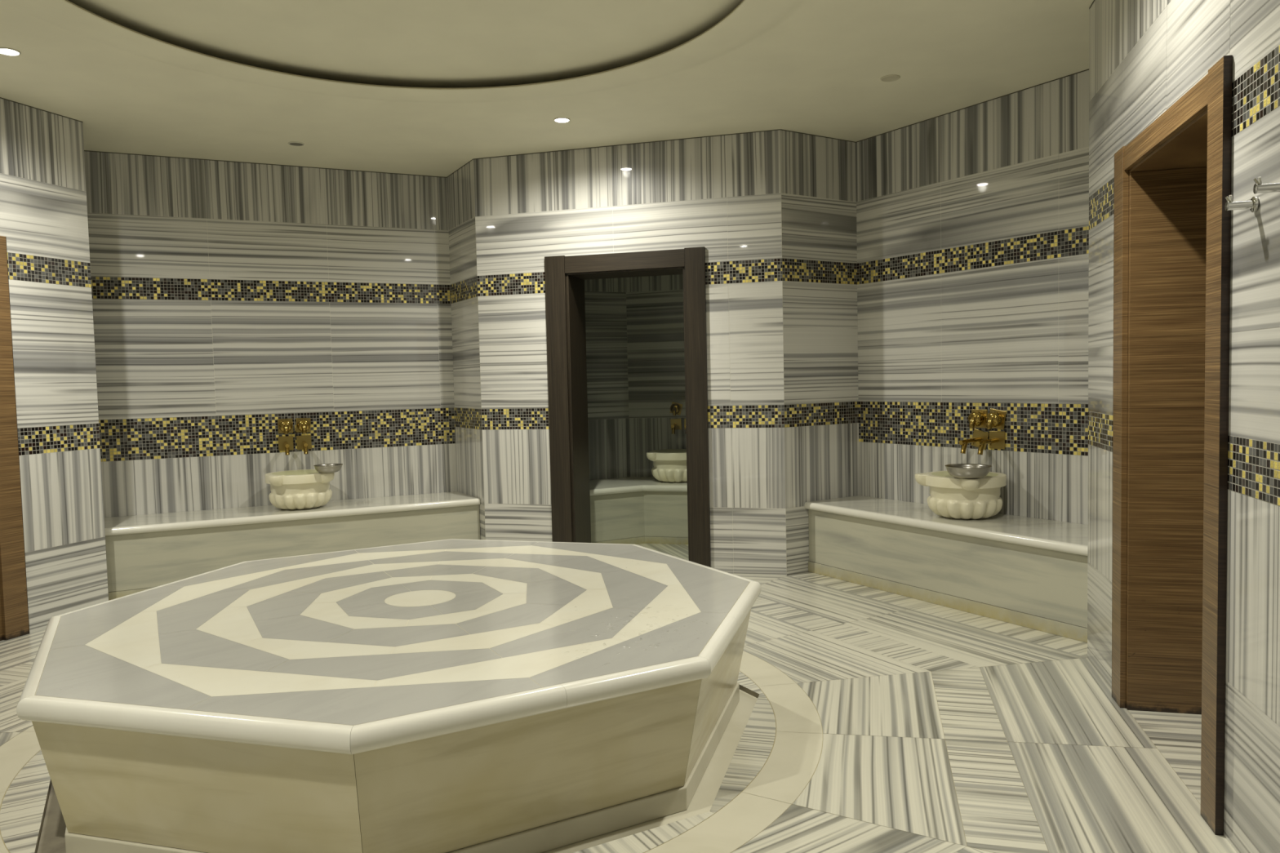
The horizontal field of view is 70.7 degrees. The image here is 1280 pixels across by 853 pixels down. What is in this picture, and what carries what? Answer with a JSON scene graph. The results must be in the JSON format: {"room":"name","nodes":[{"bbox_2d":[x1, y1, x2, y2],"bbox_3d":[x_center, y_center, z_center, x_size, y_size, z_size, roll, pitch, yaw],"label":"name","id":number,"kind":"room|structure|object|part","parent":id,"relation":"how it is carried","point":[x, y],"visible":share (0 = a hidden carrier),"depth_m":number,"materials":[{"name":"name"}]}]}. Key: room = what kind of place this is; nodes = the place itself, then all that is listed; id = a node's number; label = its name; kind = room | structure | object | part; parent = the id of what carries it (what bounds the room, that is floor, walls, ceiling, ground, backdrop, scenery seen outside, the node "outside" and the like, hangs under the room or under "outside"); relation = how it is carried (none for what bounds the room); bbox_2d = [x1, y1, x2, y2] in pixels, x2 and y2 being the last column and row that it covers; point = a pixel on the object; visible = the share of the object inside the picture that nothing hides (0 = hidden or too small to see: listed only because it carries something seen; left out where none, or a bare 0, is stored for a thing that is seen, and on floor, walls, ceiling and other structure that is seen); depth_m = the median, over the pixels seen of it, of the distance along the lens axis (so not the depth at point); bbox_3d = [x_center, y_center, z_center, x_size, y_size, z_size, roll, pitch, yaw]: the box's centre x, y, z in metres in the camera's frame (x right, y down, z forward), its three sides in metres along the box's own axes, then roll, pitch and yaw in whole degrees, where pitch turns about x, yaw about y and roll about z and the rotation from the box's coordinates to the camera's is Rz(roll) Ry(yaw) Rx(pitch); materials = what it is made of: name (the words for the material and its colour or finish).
{"room":"spa","nodes":[
{"label":"spa","id":0,"kind":"room"},
{"bbox_2d":[0,97,108,632],"bbox_3d":[-3.846,-0.300,4.682,0.102,3.094,2.250,0,3,18],"label":"wall","id":1,"kind":"structure","parent":0,"point":[44,220],"depth_m":5.46,"materials":[{"name":"stone"}]},
{"bbox_2d":[0,235,29,640],"bbox_3d":[-3.990,0.099,4.715,0.444,2.300,1.204,0,3,18],"label":"door","id":2,"kind":"structure","parent":1,"relation":"in","point":[14,609],"depth_m":5.17,"materials":[{"name":"brown wood"}]},
{"bbox_2d":[82,127,108,591],"bbox_3d":[-3.710,-0.376,6.044,0.042,3.094,0.799,-4,4,-37],"label":"wall","id":3,"kind":"structure","parent":0,"point":[82,127],"depth_m":5.74,"materials":[{"name":"stone"}]},
{"bbox_2d":[84,150,457,517],"bbox_3d":[-2.763,-0.447,6.976,2.636,3.094,0.102,-3,3,-25],"label":"wall","id":4,"kind":"structure","parent":0,"point":[231,300],"depth_m":6.86,"materials":[{"name":"stone"}]},
{"bbox_2d":[277,418,293,434],"bbox_3d":[-2.710,0.000,6.909,0.110,0.117,0.098,-3,3,-25],"label":"shower valve","id":5,"kind":"object","parent":4,"relation":"attached to","point":[285,426],"visible":1,"depth_m":6.90,"materials":[{"name":"gold metal"}]},
{"bbox_3d":[-2.703,0.015,6.894,0.040,0.088,0.063,-3,3,-25],"label":"lever","id":6,"kind":"part","parent":5,"relation":"part of","materials":[{"name":"gold metal"}]},
{"bbox_2d":[278,435,293,455],"bbox_3d":[-2.695,0.148,6.887,0.108,0.139,0.161,-3,3,-25],"label":"spout","id":7,"kind":"object","parent":4,"relation":"attached to","point":[285,443],"visible":1,"depth_m":6.94,"materials":[{"name":"gold metal"}]},
{"bbox_2d":[284,446,289,455],"bbox_3d":[-2.675,0.178,6.846,0.031,0.083,0.054,-3,3,-25],"label":"outlet","id":8,"kind":"object","parent":7,"relation":"attached to","point":[286,448],"depth_m":6.83,"materials":[{"name":"gold metal"}]},
{"bbox_2d":[295,417,311,433],"bbox_3d":[-2.593,-0.006,6.964,0.112,0.118,0.098,-3,3,-25],"label":"shower valve","id":9,"kind":"object","parent":4,"relation":"attached to","point":[303,425],"visible":1,"depth_m":6.96,"materials":[{"name":"gold metal"}]},
{"bbox_3d":[-2.597,-0.009,6.973,0.098,0.098,0.063,-3,3,-25],"label":"knob","id":10,"kind":"part","parent":9,"relation":"part of","materials":[{"name":"gold metal"}]},
{"bbox_3d":[-2.585,0.010,6.949,0.040,0.088,0.063,-3,3,-25],"label":"lever","id":11,"kind":"part","parent":9,"relation":"part of","materials":[{"name":"gold metal"}]},
{"bbox_2d":[296,435,311,454],"bbox_3d":[-2.576,0.142,6.943,0.110,0.140,0.161,-3,3,-25],"label":"spout","id":12,"kind":"object","parent":4,"relation":"attached to","point":[304,442],"visible":1,"depth_m":7.00,"materials":[{"name":"gold metal"}]},
{"bbox_2d":[302,444,307,454],"bbox_3d":[-2.555,0.172,6.902,0.031,0.083,0.054,-3,3,-25],"label":"outlet","id":13,"kind":"object","parent":12,"relation":"attached to","point":[305,446],"depth_m":6.88,"materials":[{"name":"gold metal"}]},
{"bbox_2d":[446,158,485,539],"bbox_3d":[-1.343,-0.492,7.219,0.102,3.094,0.670,-3,3,-29],"label":"wall","id":14,"kind":"structure","parent":0,"point":[460,183],"depth_m":7.15,"materials":[{"name":"stone"}]},
{"bbox_2d":[0,0,1093,177],"bbox_3d":[-0.987,-1.977,3.659,12.600,0.270,12.600,-1,3,0],"label":"ceiling","id":15,"kind":"structure","parent":0,"point":[423,87],"depth_m":4.92,"materials":[{"name":"beige paint"}]},
{"bbox_2d":[0,46,21,55],"bbox_3d":[-3.121,-1.852,4.459,0.108,0.007,0.108,-1,3,0],"label":"recessed light","id":16,"kind":"object","parent":15,"relation":"in","point":[5,51],"visible":1,"depth_m":4.46,"materials":[{"name":"white"}]},
{"bbox_2d":[288,141,304,146],"bbox_3d":[-2.390,-1.966,6.279,0.108,0.007,0.108,-1,3,0],"label":"recessed light","id":17,"kind":"object","parent":15,"relation":"in","point":[291,143],"visible":1,"depth_m":6.28,"materials":[{"name":"grey"}]},
{"bbox_2d":[553,117,570,122],"bbox_3d":[-0.506,-1.986,5.850,0.108,0.007,0.108,-1,3,0],"label":"recessed light","id":18,"kind":"object","parent":15,"relation":"in","point":[557,119],"visible":1,"depth_m":5.84,"materials":[{"name":"white"}]},
{"bbox_2d":[880,74,900,81],"bbox_3d":[1.433,-1.994,5.170,0.110,0.008,0.110,-1,3,0],"label":"cap","id":19,"kind":"object","parent":15,"relation":"attached to","point":[891,77],"visible":1,"depth_m":5.16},
{"bbox_2d":[584,277,630,479],"bbox_3d":[-0.697,-0.363,8.042,1.302,2.720,0.061,-3,3,-28],"label":"wall","id":20,"kind":"structure","parent":0,"point":[605,299],"depth_m":8.22,"materials":[{"name":"grey stone"}]},
{"bbox_2d":[0,536,1236,852],"bbox_3d":[-0.912,1.286,3.832,12.600,0.121,12.600,-1,3,0],"label":"floor","id":21,"kind":"structure","parent":0,"point":[864,719],"depth_m":3.37,"materials":[{"name":"stone"}]},
{"bbox_2d":[104,491,479,600],"bbox_3d":[-2.570,0.859,6.742,2.659,0.501,0.619,-3,3,-26],"label":"bench","id":22,"kind":"object","parent":21,"relation":"on","point":[144,551],"visible":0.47,"depth_m":6.43,"materials":[{"name":"beige stone"}]},
{"bbox_3d":[-2.575,0.633,6.729,2.667,0.050,0.584,-3,3,-25],"label":"seat","id":23,"kind":"part","parent":22,"relation":"part of","materials":[{"name":"grey stone"}]},
{"bbox_2d":[264,469,334,510],"bbox_3d":[-2.535,0.473,6.743,0.484,0.266,0.484,-2,3,-20],"label":"basin","id":24,"kind":"object","parent":22,"relation":"on","point":[300,489],"visible":0.98,"depth_m":6.57,"materials":[{"name":"beige stone"}]},
{"bbox_2d":[313,463,342,473],"bbox_3d":[-2.292,0.310,6.645,0.206,0.056,0.206,-2,3,-17],"label":"steel bowl","id":25,"kind":"object","parent":24,"relation":"on","point":[325,468],"visible":1,"depth_m":6.58,"materials":[{"name":"silver metal"}]},
{"bbox_2d":[16,538,761,852],"bbox_3d":[-0.919,0.986,3.816,2.713,0.527,2.713,0,3,16],"label":"platform","id":26,"kind":"object","parent":21,"relation":"on","point":[428,696],"visible":1,"depth_m":2.80,"materials":[{"name":"beige stone"}]},
{"bbox_3d":[-1.251,1.053,2.582,1.011,0.379,0.512,1,4,38],"label":"panel","id":27,"kind":"part","parent":26,"relation":"part of","materials":[{"name":"beige stone"}]},
{"bbox_3d":[-0.304,1.024,2.715,1.095,0.379,0.122,-3,3,-29],"label":"panel","id":28,"kind":"part","parent":26,"relation":"part of","materials":[{"name":"beige stone"}]},
{"bbox_3d":[0.295,0.970,3.471,0.122,0.379,1.095,0,3,16],"label":"panel","id":29,"kind":"part","parent":26,"relation":"part of","materials":[{"name":"beige stone"}]},
{"bbox_2d":[589,476,688,544],"bbox_3d":[0.025,0.742,7.817,2.502,0.501,1.138,-2,3,-7],"label":"bench","id":30,"kind":"object","parent":21,"relation":"on","point":[649,508],"visible":0.24,"depth_m":7.63,"materials":[{"name":"grey stone"}]},
{"bbox_3d":[0.019,0.519,7.803,2.492,0.053,1.134,-2,3,-7],"label":"seat","id":31,"kind":"part","parent":30,"relation":"part of","materials":[{"name":"white stone"}]},
{"bbox_2d":[646,448,687,482],"bbox_3d":[0.323,0.345,7.916,0.484,0.266,0.484,-1,3,11],"label":"basin","id":32,"kind":"object","parent":30,"relation":"on","point":[669,465],"visible":0.59,"depth_m":7.73,"materials":[{"name":"beige stone"}]},
{"bbox_2d":[804,495,1088,642],"bbox_3d":[1.983,0.814,5.611,0.632,0.501,2.266,-3,4,-33],"label":"bench","id":33,"kind":"object","parent":21,"relation":"on","point":[1031,566],"visible":0.62,"depth_m":5.34,"materials":[{"name":"beige stone"}]},
{"bbox_3d":[1.994,0.588,5.609,0.594,0.050,2.265,-3,4,-33],"label":"seat","id":34,"kind":"part","parent":33,"relation":"part of","materials":[{"name":"grey stone"}]},
{"bbox_2d":[915,471,1006,519],"bbox_3d":[2.021,0.428,5.623,0.484,0.266,0.484,-4,4,-38],"label":"basin","id":35,"kind":"object","parent":33,"relation":"on","point":[950,497],"visible":0.96,"depth_m":5.45,"materials":[{"name":"beige stone"}]},
{"bbox_2d":[944,463,991,479],"bbox_3d":[1.964,0.271,5.405,0.266,0.071,0.266,-2,3,-17],"label":"steel bowl","id":36,"kind":"object","parent":35,"relation":"on","point":[966,471],"visible":1,"depth_m":5.33,"materials":[{"name":"silver metal"}]},
{"bbox_2d":[473,128,786,575],"bbox_3d":[-0.100,-0.490,6.638,2.307,3.094,0.102,0,3,16],"label":"wall","id":37,"kind":"structure","parent":0,"point":[721,194],"depth_m":6.47,"materials":[{"name":"stone"}]},
{"bbox_2d":[544,246,711,567],"bbox_3d":[-0.050,-0.113,6.770,1.206,2.325,0.384,0,3,16],"label":"door frame","id":38,"kind":"structure","parent":37,"relation":"in","point":[565,276],"depth_m":6.68,"materials":[{"name":"brown wood"}]},
{"bbox_2d":[625,274,686,477],"bbox_3d":[0.574,-0.399,8.160,1.402,2.720,0.061,0,3,16],"label":"wall","id":39,"kind":"structure","parent":0,"point":[654,304],"depth_m":8.24,"materials":[{"name":"grey stone"}]},
{"bbox_2d":[670,418,681,434],"bbox_3d":[0.311,0.000,8.151,0.103,0.137,0.141,0,3,16],"label":"spout","id":40,"kind":"object","parent":39,"relation":"attached to","point":[676,424],"visible":1,"depth_m":8.20,"materials":[{"name":"gold metal"}]},
{"bbox_2d":[671,426,675,434],"bbox_3d":[0.301,0.029,8.117,0.031,0.083,0.054,0,3,16],"label":"outlet","id":41,"kind":"object","parent":40,"relation":"attached to","point":[673,428],"depth_m":8.10,"materials":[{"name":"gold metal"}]},
{"bbox_2d":[670,401,682,415],"bbox_3d":[0.318,-0.161,8.162,0.122,0.124,0.098,0,3,16],"label":"shower valve","id":42,"kind":"object","parent":39,"relation":"attached to","point":[675,408],"visible":1,"depth_m":8.15,"materials":[{"name":"gold metal"}]},
{"bbox_3d":[0.313,-0.142,8.146,0.040,0.088,0.063,0,3,16],"label":"lever","id":43,"kind":"part","parent":42,"relation":"part of","materials":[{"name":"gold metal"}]},
{"bbox_2d":[780,128,859,575],"bbox_3d":[1.277,-0.515,6.513,0.723,3.094,0.102,-3,4,-32],"label":"wall","id":44,"kind":"structure","parent":0,"point":[819,172],"depth_m":6.44,"materials":[{"name":"stone"}]},
{"bbox_2d":[855,68,1088,524],"bbox_3d":[2.264,-0.497,5.739,0.102,3.094,2.267,-3,4,-33],"label":"wall","id":45,"kind":"structure","parent":0,"point":[972,221],"depth_m":5.74,"materials":[{"name":"stone"}]},
{"bbox_2d":[959,428,989,453],"bbox_3d":[2.109,0.095,5.758,0.196,0.153,0.135,-3,4,-33],"label":"spout","id":46,"kind":"object","parent":45,"relation":"attached to","point":[978,435],"visible":0.91,"depth_m":5.77,"materials":[{"name":"gold metal"}]},
{"bbox_2d":[960,441,968,453],"bbox_3d":[2.055,0.133,5.725,0.054,0.083,0.031,-3,4,-33],"label":"outlet","id":47,"kind":"object","parent":46,"relation":"attached to","point":[964,444],"depth_m":5.71,"materials":[{"name":"gold metal"}]},
{"bbox_3d":[2.187,0.081,5.809,0.008,0.135,0.135,-3,4,-33],"label":"plate","id":48,"kind":"part","parent":46,"relation":"part of","materials":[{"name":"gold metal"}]},
{"bbox_2d":[968,408,987,428],"bbox_3d":[2.144,-0.047,5.781,0.098,0.120,0.115,-3,4,-33],"label":"shower valve","id":49,"kind":"object","parent":45,"relation":"attached to","point":[976,419],"visible":0.98,"depth_m":5.76,"materials":[{"name":"gold metal"}]},
{"bbox_3d":[2.130,-0.030,5.772,0.063,0.088,0.040,-3,4,-33],"label":"lever","id":50,"kind":"part","parent":49,"relation":"part of","materials":[{"name":"gold metal"}]},
{"bbox_3d":[2.152,-0.049,5.786,0.063,0.098,0.098,-3,4,-33],"label":"knob","id":51,"kind":"part","parent":49,"relation":"part of","materials":[{"name":"gold metal"}]},
{"bbox_2d":[975,431,1004,455],"bbox_3d":[2.177,0.104,5.653,0.196,0.141,0.112,-3,4,-33],"label":"spout","id":52,"kind":"object","parent":45,"relation":"attached to","point":[997,438],"visible":1,"depth_m":5.67,"materials":[{"name":"gold metal"}]},
{"bbox_2d":[977,442,985,455],"bbox_3d":[2.123,0.137,5.619,0.054,0.083,0.031,-3,4,-33],"label":"outlet","id":53,"kind":"object","parent":52,"relation":"attached to","point":[981,445],"depth_m":5.60,"materials":[{"name":"gold metal"}]},
{"bbox_3d":[2.256,0.085,5.703,0.008,0.112,0.112,-3,4,-33],"label":"plate","id":54,"kind":"part","parent":52,"relation":"part of","materials":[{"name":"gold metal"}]},
{"bbox_2d":[985,408,1006,430],"bbox_3d":[2.215,-0.044,5.671,0.098,0.133,0.132,-3,4,-33],"label":"shower valve","id":55,"kind":"object","parent":45,"relation":"attached to","point":[996,419],"visible":1,"depth_m":5.65,"materials":[{"name":"gold metal"}]},
{"bbox_3d":[2.200,-0.026,5.663,0.063,0.088,0.040,-3,4,-33],"label":"lever","id":56,"kind":"part","parent":55,"relation":"part of","materials":[{"name":"gold metal"}]},
{"bbox_3d":[2.223,-0.045,5.677,0.063,0.098,0.098,-3,4,-33],"label":"knob","id":57,"kind":"part","parent":55,"relation":"part of","materials":[{"name":"gold metal"}]},
{"bbox_2d":[1087,0,1279,852],"bbox_3d":[1.920,-0.356,3.238,0.102,3.094,2.200,-1,3,14],"label":"wall","id":58,"kind":"structure","parent":0,"point":[1144,55],"depth_m":2.58,"materials":[{"name":"stone"}]},
{"bbox_2d":[1111,54,1232,835],"bbox_3d":[2.124,0.045,3.157,0.574,2.292,1.197,-1,3,14],"label":"door frame","id":59,"kind":"structure","parent":58,"relation":"in","point":[1172,181],"depth_m":3.60,"materials":[{"name":"brown wood"}]},
{"bbox_2d":[1225,195,1258,212],"bbox_3d":[1.628,-0.603,2.445,0.071,0.049,0.042,-1,3,14],"label":"robe hook","id":60,"kind":"object","parent":58,"relation":"attached to","point":[1252,204],"visible":1,"depth_m":2.44,"materials":[{"name":"silver metal"}]},
{"bbox_2d":[1253,176,1279,193],"bbox_3d":[1.581,-0.602,2.264,0.071,0.049,0.042,-1,3,14],"label":"robe hook","id":61,"kind":"object","parent":58,"relation":"attached to","point":[1259,188],"visible":1,"depth_m":2.26,"materials":[{"name":"silver metal"}]}
]}

